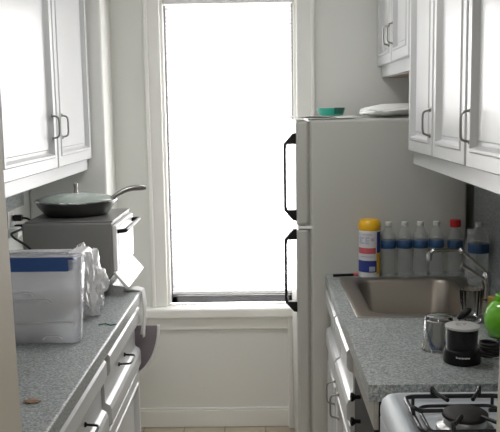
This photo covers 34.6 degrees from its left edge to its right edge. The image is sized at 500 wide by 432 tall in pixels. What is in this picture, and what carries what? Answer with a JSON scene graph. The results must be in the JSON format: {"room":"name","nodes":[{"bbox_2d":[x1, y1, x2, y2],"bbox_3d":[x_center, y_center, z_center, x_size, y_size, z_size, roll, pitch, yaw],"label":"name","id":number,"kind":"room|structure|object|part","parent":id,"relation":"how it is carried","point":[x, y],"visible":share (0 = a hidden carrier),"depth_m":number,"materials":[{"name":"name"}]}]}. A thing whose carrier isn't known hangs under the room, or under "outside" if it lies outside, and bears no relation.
{"room":"kitchen","nodes":[
{"label":"kitchen","id":0,"kind":"room"},
{"bbox_2d":[6,190,30,274],"bbox_3d":[-1.088,0.015,2.671,0.100,2.500,2.860,-1,8,1],"label":"wall","id":1,"kind":"structure","parent":0,"point":[14,246],"depth_m":3.59,"materials":[{"name":"white paint"}]},
{"bbox_2d":[7,209,15,237],"bbox_3d":[-1.022,0.031,3.449,0.008,0.110,0.110,-1,8,1],"label":"wall outlet","id":2,"kind":"object","parent":1,"relation":"attached to","point":[10,223],"visible":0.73,"depth_m":3.42,"materials":[{"name":"white plastic"}]},
{"bbox_2d":[10,213,14,226],"bbox_3d":[-1.019,0.031,3.449,0.002,0.080,0.050,-1,8,1],"label":"socket","id":3,"kind":"object","parent":2,"relation":"attached to","point":[12,223],"depth_m":3.44,"materials":[{"name":"white plastic"}]},
{"bbox_2d":[8,226,21,237],"bbox_3d":[-0.998,0.069,3.410,0.044,0.042,0.064,-1,8,1],"label":"power adapter","id":4,"kind":"object","parent":2,"relation":"attached to","point":[18,234],"visible":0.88,"depth_m":3.38,"materials":[{"name":"white plastic"}]},
{"bbox_2d":[5,192,23,211],"bbox_3d":[-1.036,0.019,2.443,0.012,0.170,2.310,-1,8,1],"label":"trim","id":5,"kind":"structure","parent":1,"relation":"attached to","point":[15,201],"depth_m":3.46,"materials":[{"name":"grey laminate"}]},
{"bbox_2d":[13,215,30,220],"bbox_3d":[-0.967,0.096,3.468,0.102,0.206,0.036,-3,8,-12],"label":"plug","id":6,"kind":"object","parent":1,"relation":"attached to","point":[15,217],"visible":0.5,"depth_m":3.44,"materials":[{"name":"black plastic"}]},
{"bbox_2d":[10,224,42,286],"bbox_3d":[-0.907,0.157,3.208,0.100,0.237,0.616,-3,8,-18],"label":"power cord","id":7,"kind":"object","parent":1,"relation":"attached to","point":[16,225],"visible":0.44,"depth_m":2.94,"materials":[{"name":"black plastic"}]},
{"bbox_2d":[0,0,91,197],"bbox_3d":[-0.876,-0.670,2.947,0.335,1.103,1.335,-1,8,1],"label":"upper cabinet","id":8,"kind":"object","parent":1,"relation":"attached to","point":[45,109],"visible":1,"depth_m":2.90,"materials":[{"name":"grey paint"}]},
{"bbox_3d":[-0.751,-0.638,2.649,0.025,1.011,0.690,-1,8,1],"label":"door","id":9,"kind":"part","parent":8,"relation":"part of","materials":[{"name":"grey paint"}]},
{"bbox_3d":[-0.719,-0.330,2.978,0.030,0.100,0.015,-1,8,1],"label":"door handle","id":10,"kind":"part","parent":8,"relation":"part of","materials":[{"name":"silver metal"}]},
{"bbox_3d":[-0.717,-0.348,3.116,0.030,0.100,0.015,-1,8,1],"label":"door handle","id":11,"kind":"part","parent":8,"relation":"part of","materials":[{"name":"silver metal"}]},
{"bbox_3d":[-0.742,-0.725,3.301,0.025,1.011,0.595,-1,8,1],"label":"door","id":12,"kind":"part","parent":8,"relation":"part of","materials":[{"name":"grey paint"}]},
{"bbox_2d":[29,0,116,218],"bbox_3d":[-0.840,-0.144,3.826,0.365,2.500,0.240,-1,8,1],"label":"wall","id":13,"kind":"structure","parent":0,"point":[100,176],"depth_m":3.69,"materials":[{"name":"white paint"}]},
{"bbox_2d":[141,426,294,431],"bbox_3d":[0.041,1.470,1.306,3.400,0.060,6.000,-1,8,1],"label":"floor","id":14,"kind":"structure","parent":0,"point":[231,428],"depth_m":4.05,"materials":[{"name":"beige tile"}]},
{"bbox_2d":[59,360,108,431],"bbox_3d":[-0.720,0.906,2.119,0.623,0.868,0.840,-1,8,1],"label":"base cabinet","id":15,"kind":"object","parent":14,"relation":"on","point":[88,415],"visible":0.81,"depth_m":2.27,"materials":[{"name":"grey paint"}]},
{"bbox_2d":[11,272,141,431],"bbox_3d":[-0.731,0.387,2.546,0.606,0.045,2.425,-1,8,1],"label":"countertop","id":16,"kind":"structure","parent":15,"relation":"on","point":[54,371],"depth_m":2.27,"materials":[{"name":"grey stone"}]},
{"bbox_2d":[23,397,40,403],"bbox_3d":[-0.522,0.442,1.919,0.048,0.011,0.031,-1,8,1],"label":"scrap","id":17,"kind":"object","parent":16,"relation":"on","point":[29,400],"visible":1,"depth_m":1.91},
{"bbox_2d":[9,252,84,339],"bbox_3d":[-0.662,0.242,2.401,0.346,0.274,0.090,-1,8,1],"label":"storage box","id":18,"kind":"object","parent":16,"relation":"on","point":[38,261],"visible":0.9,"depth_m":2.35,"materials":[{"name":"clear plastic"}]},
{"bbox_3d":[-0.664,0.113,2.384,0.346,0.012,0.090,-1,8,1],"label":"lid","id":19,"kind":"part","parent":18,"relation":"part of","materials":[{"name":"clear plastic"}]},
{"bbox_2d":[12,286,80,339],"bbox_3d":[-0.646,0.291,2.409,0.287,0.167,0.049,-1,8,1],"label":"packets","id":20,"kind":"object","parent":18,"relation":"in","point":[63,300],"visible":0.81,"depth_m":2.39},
{"bbox_2d":[69,246,97,316],"bbox_3d":[-0.496,0.203,2.398,0.060,0.213,0.116,-1,8,1],"label":"plastic film","id":21,"kind":"object","parent":18,"relation":"on","point":[90,292],"visible":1,"depth_m":2.39,"materials":[{"name":"clear plastic"}]},
{"bbox_2d":[22,208,143,288],"bbox_3d":[-0.639,0.138,3.150,0.385,0.287,0.390,-1,8,1],"label":"toaster oven","id":22,"kind":"object","parent":16,"relation":"on","point":[111,233],"visible":0.77,"depth_m":2.96,"materials":[{"name":"grey metal"}]},
{"bbox_3d":[-0.662,-0.002,3.132,0.324,0.005,0.382,-1,8,1],"label":"plate","id":23,"kind":"part","parent":22,"relation":"part of","materials":[{"name":"silver metal"}]},
{"bbox_2d":[35,185,145,217],"bbox_3d":[-0.657,-0.065,3.176,0.316,0.107,0.388,6,10,42],"label":"frying pan","id":24,"kind":"object","parent":22,"relation":"on","point":[83,210],"visible":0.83,"depth_m":3.04,"materials":[{"name":"grey metal"}]},
{"bbox_2d":[34,183,117,204],"bbox_3d":[-0.682,-0.096,3.145,0.321,0.068,0.321,-1,8,1],"label":"lid","id":25,"kind":"object","parent":24,"relation":"on","point":[68,198],"visible":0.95,"depth_m":3.06,"materials":[{"name":"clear glass"}]},
{"bbox_3d":[-0.682,-0.077,3.147,0.312,0.030,0.312,-1,8,1],"label":"lid glass","id":26,"kind":"part","parent":25,"relation":"part of","materials":[{"name":"grey"}]},
{"bbox_3d":[-0.682,-0.111,3.143,0.020,0.038,0.020,-1,8,1],"label":"knob","id":27,"kind":"part","parent":25,"relation":"part of","materials":[{"name":"silver metal"}]},
{"bbox_3d":[-0.484,-0.092,3.172,0.157,0.058,0.024,-5,9,-30],"label":"pan handle","id":28,"kind":"part","parent":24,"relation":"part of","materials":[{"name":"silver metal"}]},
{"bbox_3d":[-0.475,0.215,3.157,0.058,0.065,0.380,-1,8,1],"label":"control panel","id":29,"kind":"part","parent":22,"relation":"part of","materials":[{"name":"white plastic"}]},
{"bbox_2d":[120,258,138,282],"bbox_3d":[-0.469,0.211,3.153,0.035,0.041,0.281,-1,8,1],"label":"print","id":30,"kind":"object","parent":22,"relation":"attached to","point":[129,270],"depth_m":3.14,"materials":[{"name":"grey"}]},
{"bbox_2d":[61,242,109,320],"bbox_3d":[-0.561,0.213,2.715,0.164,0.248,0.259,-1,8,1],"label":"plastic bag","id":31,"kind":"object","parent":16,"relation":"on","point":[74,280],"visible":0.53,"depth_m":2.65,"materials":[{"name":"clear plastic"}]},
{"bbox_2d":[124,286,146,337],"bbox_3d":[-0.443,0.374,3.125,0.077,0.200,0.086,-1,8,1],"label":"towel","id":32,"kind":"object","parent":16,"relation":"hanging from","point":[134,288],"visible":0.98,"depth_m":3.12,"materials":[{"name":"white fabric"}]},
{"bbox_3d":[-0.437,0.587,2.175,0.046,0.015,0.125,-1,8,1],"label":"drawer handle","id":33,"kind":"part","parent":15,"relation":"part of","materials":[{"name":"black plastic"}]},
{"bbox_2d":[101,307,140,431],"bbox_3d":[-0.710,0.807,2.857,0.623,0.868,0.640,-1,8,1],"label":"base cabinet","id":34,"kind":"object","parent":14,"relation":"on","point":[120,391],"visible":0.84,"depth_m":2.80,"materials":[{"name":"grey paint"}]},
{"bbox_3d":[-0.442,0.879,2.863,0.026,0.494,0.610,-1,8,1],"label":"door","id":35,"kind":"part","parent":34,"relation":"part of","materials":[{"name":"grey paint"}]},
{"bbox_3d":[-0.428,0.502,2.812,0.046,0.015,0.125,-1,8,1],"label":"drawer handle","id":36,"kind":"part","parent":34,"relation":"part of","materials":[{"name":"black plastic"}]},
{"bbox_2d":[325,290,354,431],"bbox_3d":[0.606,0.770,2.968,0.638,0.869,0.865,-1,8,1],"label":"base cabinet","id":37,"kind":"object","parent":14,"relation":"on","point":[341,377],"visible":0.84,"depth_m":2.89,"materials":[{"name":"grey paint"}]},
{"bbox_3d":[0.304,0.666,3.026,0.036,0.105,0.015,-1,8,1],"label":"door handle","id":38,"kind":"part","parent":37,"relation":"part of","materials":[{"name":"silver metal"}]},
{"bbox_3d":[0.327,0.448,3.143,0.031,0.234,0.410,-1,8,1],"label":"drawer","id":39,"kind":"part","parent":37,"relation":"part of","materials":[{"name":"grey paint"}]},
{"bbox_3d":[0.336,0.823,3.193,0.026,0.494,0.410,-1,8,1],"label":"door","id":40,"kind":"part","parent":37,"relation":"part of","materials":[{"name":"grey paint"}]},
{"bbox_3d":[0.303,0.684,2.887,0.036,0.105,0.015,-1,8,1],"label":"door handle","id":41,"kind":"part","parent":37,"relation":"part of","materials":[{"name":"silver metal"}]},
{"bbox_3d":[0.321,0.505,2.719,0.031,0.234,0.405,-1,8,1],"label":"drawer","id":42,"kind":"part","parent":37,"relation":"part of","materials":[{"name":"grey paint"}]},
{"bbox_3d":[0.330,0.879,2.769,0.026,0.494,0.405,-1,8,1],"label":"door","id":43,"kind":"part","parent":37,"relation":"part of","materials":[{"name":"grey paint"}]},
{"bbox_2d":[325,272,499,401],"bbox_3d":[0.609,0.348,2.669,0.609,0.044,1.354,-1,8,1],"label":"countertop","id":44,"kind":"structure","parent":37,"relation":"on","point":[388,356],"depth_m":2.22,"materials":[{"name":"grey stone"}]},
{"bbox_2d":[333,273,357,276],"bbox_3d":[0.391,0.240,3.284,0.103,0.014,0.014,-2,8,-7],"label":"peeler","id":45,"kind":"object","parent":44,"relation":"on","point":[350,274],"visible":1,"depth_m":3.28,"materials":[{"name":"black plastic"}]},
{"bbox_2d":[358,218,380,276],"bbox_3d":[0.487,0.129,3.278,0.091,0.234,0.091,-1,8,1],"label":"wipes canister","id":46,"kind":"object","parent":44,"relation":"on","point":[369,229],"visible":1,"depth_m":3.24,"materials":[{"name":"white plastic"}]},
{"bbox_3d":[0.486,0.034,3.265,0.091,0.042,0.091,-1,8,1],"label":"lid","id":47,"kind":"part","parent":46,"relation":"part of","materials":[{"name":"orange plastic"}]},
{"bbox_2d":[381,221,395,275],"bbox_3d":[0.565,0.134,3.277,0.062,0.222,0.062,-1,8,1],"label":"water bottle","id":48,"kind":"object","parent":44,"relation":"on","point":[385,243],"visible":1,"depth_m":3.25,"materials":[{"name":"clear plastic"}]},
{"bbox_2d":[397,221,411,274],"bbox_3d":[0.630,0.133,3.276,0.062,0.222,0.062,-1,8,1],"label":"water bottle","id":49,"kind":"object","parent":44,"relation":"on","point":[401,243],"visible":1,"depth_m":3.25,"materials":[{"name":"clear plastic"}]},
{"bbox_2d":[339,276,487,317],"bbox_3d":[0.605,0.391,2.950,0.499,0.210,0.624,-1,8,1],"label":"sink","id":50,"kind":"object","parent":44,"relation":"in","point":[368,297],"visible":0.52,"depth_m":3.20,"materials":[{"name":"silver metal"}]},
{"bbox_2d":[412,221,427,275],"bbox_3d":[0.694,0.132,3.275,0.062,0.222,0.062,-1,8,1],"label":"water bottle","id":51,"kind":"object","parent":44,"relation":"on","point":[418,242],"visible":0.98,"depth_m":3.25,"materials":[{"name":"clear plastic"}]},
{"bbox_2d":[428,221,443,273],"bbox_3d":[0.759,0.131,3.274,0.062,0.222,0.062,-1,8,1],"label":"water bottle","id":52,"kind":"object","parent":44,"relation":"on","point":[433,242],"visible":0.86,"depth_m":3.25,"materials":[{"name":"clear plastic"}]},
{"bbox_2d":[422,312,452,353],"bbox_3d":[0.534,0.330,2.277,0.092,0.098,0.092,-1,8,1],"label":"glass tumbler","id":53,"kind":"object","parent":44,"relation":"on","point":[434,340],"visible":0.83,"depth_m":2.24,"materials":[{"name":"clear glass"}]},
{"bbox_2d":[447,219,462,273],"bbox_3d":[0.835,0.128,3.272,0.062,0.227,0.062,-1,8,1],"label":"water bottle","id":54,"kind":"object","parent":44,"relation":"on","point":[451,243],"visible":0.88,"depth_m":3.25,"materials":[{"name":"clear plastic"}]},
{"bbox_2d":[426,247,491,302],"bbox_3d":[0.732,0.205,2.796,0.233,0.194,0.048,-1,8,-3],"label":"faucet","id":55,"kind":"object","parent":44,"relation":"on","point":[486,276],"visible":0.93,"depth_m":2.79,"materials":[{"name":"silver metal"}]},
{"bbox_3d":[0.723,0.166,2.797,0.210,0.112,0.013,-1,8,1],"label":"spout","id":56,"kind":"part","parent":55,"relation":"part of","materials":[{"name":"silver metal"}]},
{"bbox_3d":[0.777,0.197,2.787,0.100,0.074,0.017,-2,8,-8],"label":"lever","id":57,"kind":"part","parent":55,"relation":"part of","materials":[{"name":"silver metal"}]},
{"bbox_2d":[457,308,471,320],"bbox_3d":[0.631,0.320,2.436,0.108,0.072,0.037,-8,10,-42],"label":"serving spoon","id":58,"kind":"object","parent":44,"relation":"on","point":[464,313],"visible":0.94,"depth_m":2.45,"materials":[{"name":"black plastic"}]},
{"bbox_2d":[464,229,475,277],"bbox_3d":[0.882,0.150,3.215,0.044,0.196,0.044,-1,8,1],"label":"water bottle","id":59,"kind":"object","parent":44,"relation":"on","point":[470,232],"visible":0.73,"depth_m":3.20,"materials":[{"name":"plastic"}]},
{"bbox_2d":[443,321,499,366],"bbox_3d":[0.611,0.339,2.178,0.181,0.104,0.098,-4,8,-20],"label":"coffee grinder","id":60,"kind":"object","parent":44,"relation":"on","point":[461,349],"visible":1,"depth_m":2.13,"materials":[{"name":"black plastic"}]},
{"bbox_3d":[0.571,0.295,2.158,0.093,0.008,0.093,-1,8,1],"label":"lid","id":61,"kind":"part","parent":60,"relation":"part of","materials":[{"name":"grey"}]},
{"bbox_3d":[0.654,0.364,2.213,0.078,0.042,0.073,-1,8,1],"label":"power cord","id":62,"kind":"part","parent":60,"relation":"part of","materials":[{"name":"black rubber"}]},
{"bbox_2d":[459,286,483,322],"bbox_3d":[0.709,0.284,2.571,0.077,0.105,0.077,-1,8,1],"label":"glass tumbler","id":63,"kind":"object","parent":44,"relation":"on","point":[471,297],"visible":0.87,"depth_m":2.54,"materials":[{"name":"clear"}]},
{"bbox_2d":[467,222,488,283],"bbox_3d":[0.868,0.143,3.054,0.079,0.243,0.079,-1,8,1],"label":"water bottle","id":64,"kind":"object","parent":44,"relation":"on","point":[475,247],"visible":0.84,"depth_m":3.03,"materials":[{"name":"clear plastic"}]},
{"bbox_2d":[488,296,494,303],"bbox_3d":[0.800,0.299,2.582,0.024,0.070,0.090,-4,8,-22],"label":"sponge","id":65,"kind":"object","parent":44,"relation":"on","point":[490,298],"visible":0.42,"depth_m":2.60,"materials":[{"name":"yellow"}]},
{"bbox_2d":[484,292,499,338],"bbox_3d":[0.758,0.296,2.390,0.120,0.129,0.120,-1,8,1],"label":"jar","id":66,"kind":"object","parent":44,"relation":"on","point":[492,311],"visible":1,"depth_m":2.36,"materials":[{"name":"green"}]},
{"bbox_3d":[0.757,0.239,2.383,0.058,0.015,0.058,-1,8,1],"label":"lid","id":67,"kind":"part","parent":66,"relation":"part of","materials":[{"name":"green"}]},
{"bbox_2d":[350,361,380,431],"bbox_3d":[0.605,0.859,2.304,0.621,0.869,0.471,-1,8,1],"label":"base cabinet","id":68,"kind":"object","parent":14,"relation":"on","point":[367,414],"visible":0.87,"depth_m":2.27,"materials":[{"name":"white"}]},
{"bbox_3d":[0.307,0.600,2.346,0.031,0.026,0.026,-1,8,1],"label":"knob","id":69,"kind":"part","parent":68,"relation":"part of","materials":[{"name":"black plastic"}]},
{"bbox_3d":[0.306,0.527,2.336,0.031,0.026,0.026,-1,8,1],"label":"knob","id":70,"kind":"part","parent":68,"relation":"part of","materials":[{"name":"black plastic"}]},
{"bbox_3d":[0.334,0.849,2.305,0.018,0.676,0.430,-1,8,1],"label":"door","id":71,"kind":"part","parent":68,"relation":"part of","materials":[{"name":"black"}]},
{"bbox_2d":[283,116,466,431],"bbox_3d":[0.526,0.336,3.642,0.751,1.553,0.575,-1,8,1],"label":"refrigerator","id":72,"kind":"object","parent":14,"relation":"on","point":[349,170],"visible":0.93,"depth_m":3.31,"materials":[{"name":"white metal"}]},
{"bbox_3d":[0.165,-0.161,3.312,0.052,0.360,0.030,-1,8,1],"label":"door handle","id":73,"kind":"part","parent":72,"relation":"part of","materials":[{"name":"black plastic"}]},
{"bbox_3d":[0.218,-0.211,3.573,0.053,0.431,0.575,-1,8,1],"label":"freezer door","id":74,"kind":"part","parent":72,"relation":"part of","materials":[{"name":"white metal"}]},
{"bbox_2d":[284,115,355,117],"bbox_3d":[0.292,-0.418,3.383,0.290,0.012,0.280,-1,8,1],"label":"paper sheet","id":75,"kind":"object","parent":72,"relation":"on","point":[353,115],"visible":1,"depth_m":3.29,"materials":[{"name":"white paper"}]},
{"bbox_2d":[317,107,344,115],"bbox_3d":[0.348,-0.447,3.437,0.124,0.034,0.124,-1,8,1],"label":"dish","id":76,"kind":"object","parent":75,"relation":"on","point":[322,111],"visible":1,"depth_m":3.39,"materials":[{"name":"teal plastic"}]},
{"bbox_2d":[359,103,408,116],"bbox_3d":[0.639,-0.462,3.499,0.318,0.058,0.415,-1,8,1],"label":"pouch","id":77,"kind":"object","parent":72,"relation":"on","point":[399,109],"visible":0.62,"depth_m":3.36,"materials":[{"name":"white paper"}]},
{"bbox_2d":[380,385,497,431],"bbox_3d":[0.590,0.898,1.672,0.630,0.958,0.623,-1,8,1],"label":"stove","id":78,"kind":"object","parent":14,"relation":"on","point":[432,411],"visible":0.98,"depth_m":1.79,"materials":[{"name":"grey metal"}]},
{"bbox_3d":[0.324,0.573,1.632,0.030,0.113,0.613,-1,8,1],"label":"control panel","id":79,"kind":"part","parent":78,"relation":"part of","materials":[{"name":"silver metal"}]},
{"bbox_3d":[0.466,0.447,1.740,0.124,0.026,0.124,-1,8,1],"label":"burner","id":80,"kind":"part","parent":78,"relation":"part of","materials":[{"name":"silver metal"}]},
{"bbox_2d":[109,0,408,407],"bbox_3d":[-0.040,-0.181,4.012,1.960,2.500,0.160,-1,8,1],"label":"wall","id":81,"kind":"structure","parent":0,"point":[204,367],"depth_m":3.93,"materials":[{"name":"white paint"}]},
{"bbox_2d":[140,406,288,426],"bbox_3d":[-0.184,1.022,4.085,0.905,0.100,0.018,-1,8,1],"label":"baseboard","id":82,"kind":"structure","parent":81,"relation":"attached to","point":[272,415],"depth_m":4.08,"materials":[{"name":"white paint"}]},
{"bbox_2d":[142,0,314,329],"bbox_3d":[-0.114,-0.334,3.952,0.858,1.800,0.202,-1,8,1],"label":"window","id":83,"kind":"structure","parent":81,"relation":"in","point":[201,313],"depth_m":3.94,"materials":[{"name":"white paint"}]},
{"bbox_3d":[-0.130,0.473,4.019,0.800,0.052,0.122,-1,8,1],"label":"sill","id":84,"kind":"part","parent":83,"relation":"part of","materials":[{"name":"white paint"}]},
{"bbox_2d":[162,0,291,293],"bbox_3d":[-0.097,-0.339,3.942,0.621,1.468,0.044,-1,8,1],"label":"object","id":85,"kind":"structure","parent":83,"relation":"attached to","point":[229,63],"depth_m":3.94,"materials":[{"name":"white fabric"}]},
{"bbox_3d":[-0.108,-1.041,3.848,0.621,0.050,0.044,-1,8,1],"label":"head rail","id":86,"kind":"part","parent":85,"relation":"part of","materials":[{"name":"white plastic"}]},
{"bbox_3d":[-0.083,0.381,4.037,0.610,0.016,0.024,-1,8,1],"label":"rail","id":87,"kind":"part","parent":85,"relation":"part of","materials":[{"name":"white plastic"}]},
{"bbox_3d":[-0.096,-0.321,3.986,0.625,1.530,0.047,-1,8,1],"label":"sash","id":88,"kind":"part","parent":83,"relation":"part of","materials":[{"name":"grey metal"}]},
{"bbox_2d":[288,317,294,427],"bbox_3d":[0.220,0.781,4.031,0.058,0.578,0.049,-1,8,1],"label":"trim","id":89,"kind":"structure","parent":81,"relation":"attached to","point":[290,337],"depth_m":4.01,"materials":[{"name":"white paint"}]},
{"bbox_2d":[466,183,492,287],"bbox_3d":[0.971,-0.015,2.638,0.100,2.500,2.860,-1,8,1],"label":"wall","id":90,"kind":"structure","parent":0,"point":[470,188],"depth_m":3.41,"materials":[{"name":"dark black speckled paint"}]},
{"bbox_2d":[377,0,409,77],"bbox_3d":[0.744,-0.957,3.392,0.352,0.704,0.833,-1,8,1],"label":"upper cabinet","id":91,"kind":"object","parent":90,"relation":"attached to","point":[393,41],"visible":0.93,"depth_m":3.37,"materials":[{"name":"grey paint"}]},
{"bbox_3d":[0.587,-0.779,3.465,0.030,0.100,0.015,-1,8,1],"label":"door handle","id":92,"kind":"part","parent":91,"relation":"part of","materials":[{"name":"silver metal"}]},
{"bbox_3d":[0.609,-0.989,3.595,0.025,0.610,0.405,-1,8,1],"label":"door","id":93,"kind":"part","parent":91,"relation":"part of","materials":[{"name":"grey paint"}]},
{"bbox_3d":[0.586,-0.766,3.361,0.030,0.100,0.015,-1,8,1],"label":"door handle","id":94,"kind":"part","parent":91,"relation":"part of","materials":[{"name":"silver metal"}]},
{"bbox_3d":[0.790,-0.612,3.437,0.271,0.006,0.797,-1,8,1],"label":"panel","id":95,"kind":"part","parent":91,"relation":"part of","materials":[{"name":"beige wood"}]},
{"bbox_3d":[0.603,-0.934,3.185,0.025,0.610,0.393,-1,8,1],"label":"door","id":96,"kind":"part","parent":91,"relation":"part of","materials":[{"name":"grey paint"}]},
{"bbox_2d":[408,0,499,194],"bbox_3d":[0.731,-0.628,2.275,0.352,1.060,1.455,-1,8,1],"label":"upper cabinet","id":97,"kind":"object","parent":90,"relation":"attached to","point":[454,46],"visible":1,"depth_m":2.34,"materials":[{"name":"grey paint"}]},
{"bbox_3d":[0.600,-0.701,2.786,0.025,0.966,0.415,-1,8,1],"label":"door","id":98,"kind":"part","parent":97,"relation":"part of","materials":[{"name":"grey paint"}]},
{"bbox_3d":[0.581,-0.307,2.650,0.030,0.100,0.015,-1,8,1],"label":"door handle","id":99,"kind":"part","parent":97,"relation":"part of","materials":[{"name":"silver metal"}]},
{"bbox_3d":[0.594,-0.644,2.358,0.025,0.966,0.410,-1,8,1],"label":"door","id":100,"kind":"part","parent":97,"relation":"part of","materials":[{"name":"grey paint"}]},
{"bbox_3d":[0.574,-0.240,2.144,0.030,0.100,0.015,-1,8,1],"label":"door handle","id":101,"kind":"part","parent":97,"relation":"part of","materials":[{"name":"silver metal"}]},
{"bbox_3d":[0.588,-0.584,1.909,0.025,0.966,0.455,-1,8,1],"label":"door","id":102,"kind":"part","parent":97,"relation":"part of","materials":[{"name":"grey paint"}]},
{"bbox_2d":[474,186,499,291],"bbox_3d":[0.912,0.127,2.291,0.012,0.486,2.033,-1,8,1],"label":"backsplash","id":103,"kind":"structure","parent":90,"relation":"attached to","point":[486,203],"depth_m":3.08,"materials":[{"name":"grey laminate"}]},
{"bbox_3d":[0.021,0.196,1.176,3.200,2.500,0.120,-1,8,1],"label":"wall","id":104,"kind":"structure","parent":0,"visible":0},
{"bbox_2d":[0,129,21,431],"bbox_3d":[-0.408,0.401,1.206,0.123,2.100,0.157,-1,8,1],"label":"trim","id":105,"kind":"structure","parent":104,"relation":"attached to","point":[10,414],"depth_m":1.21,"materials":[{"name":"beige paint"}]},
{"bbox_2d":[496,357,499,431],"bbox_3d":[0.431,0.389,1.193,0.127,2.100,0.157,-1,8,1],"label":"trim","id":106,"kind":"structure","parent":104,"relation":"attached to","point":[498,402],"depth_m":1.25,"materials":[{"name":"beige paint"}]},
{"bbox_3d":[-0.794,0.723,3.495,0.437,0.868,0.635,-1,8,1],"label":"cabinet","id":107,"kind":"object","parent":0,"visible":0},
{"bbox_2d":[135,325,159,373],"bbox_3d":[-0.472,0.540,3.197,0.232,0.218,0.016,-1,8,1],"label":"tray","id":108,"kind":"object","parent":107,"relation":"attached to","point":[147,345],"visible":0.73,"depth_m":3.19,"materials":[{"name":"grey plastic"}]}
]}

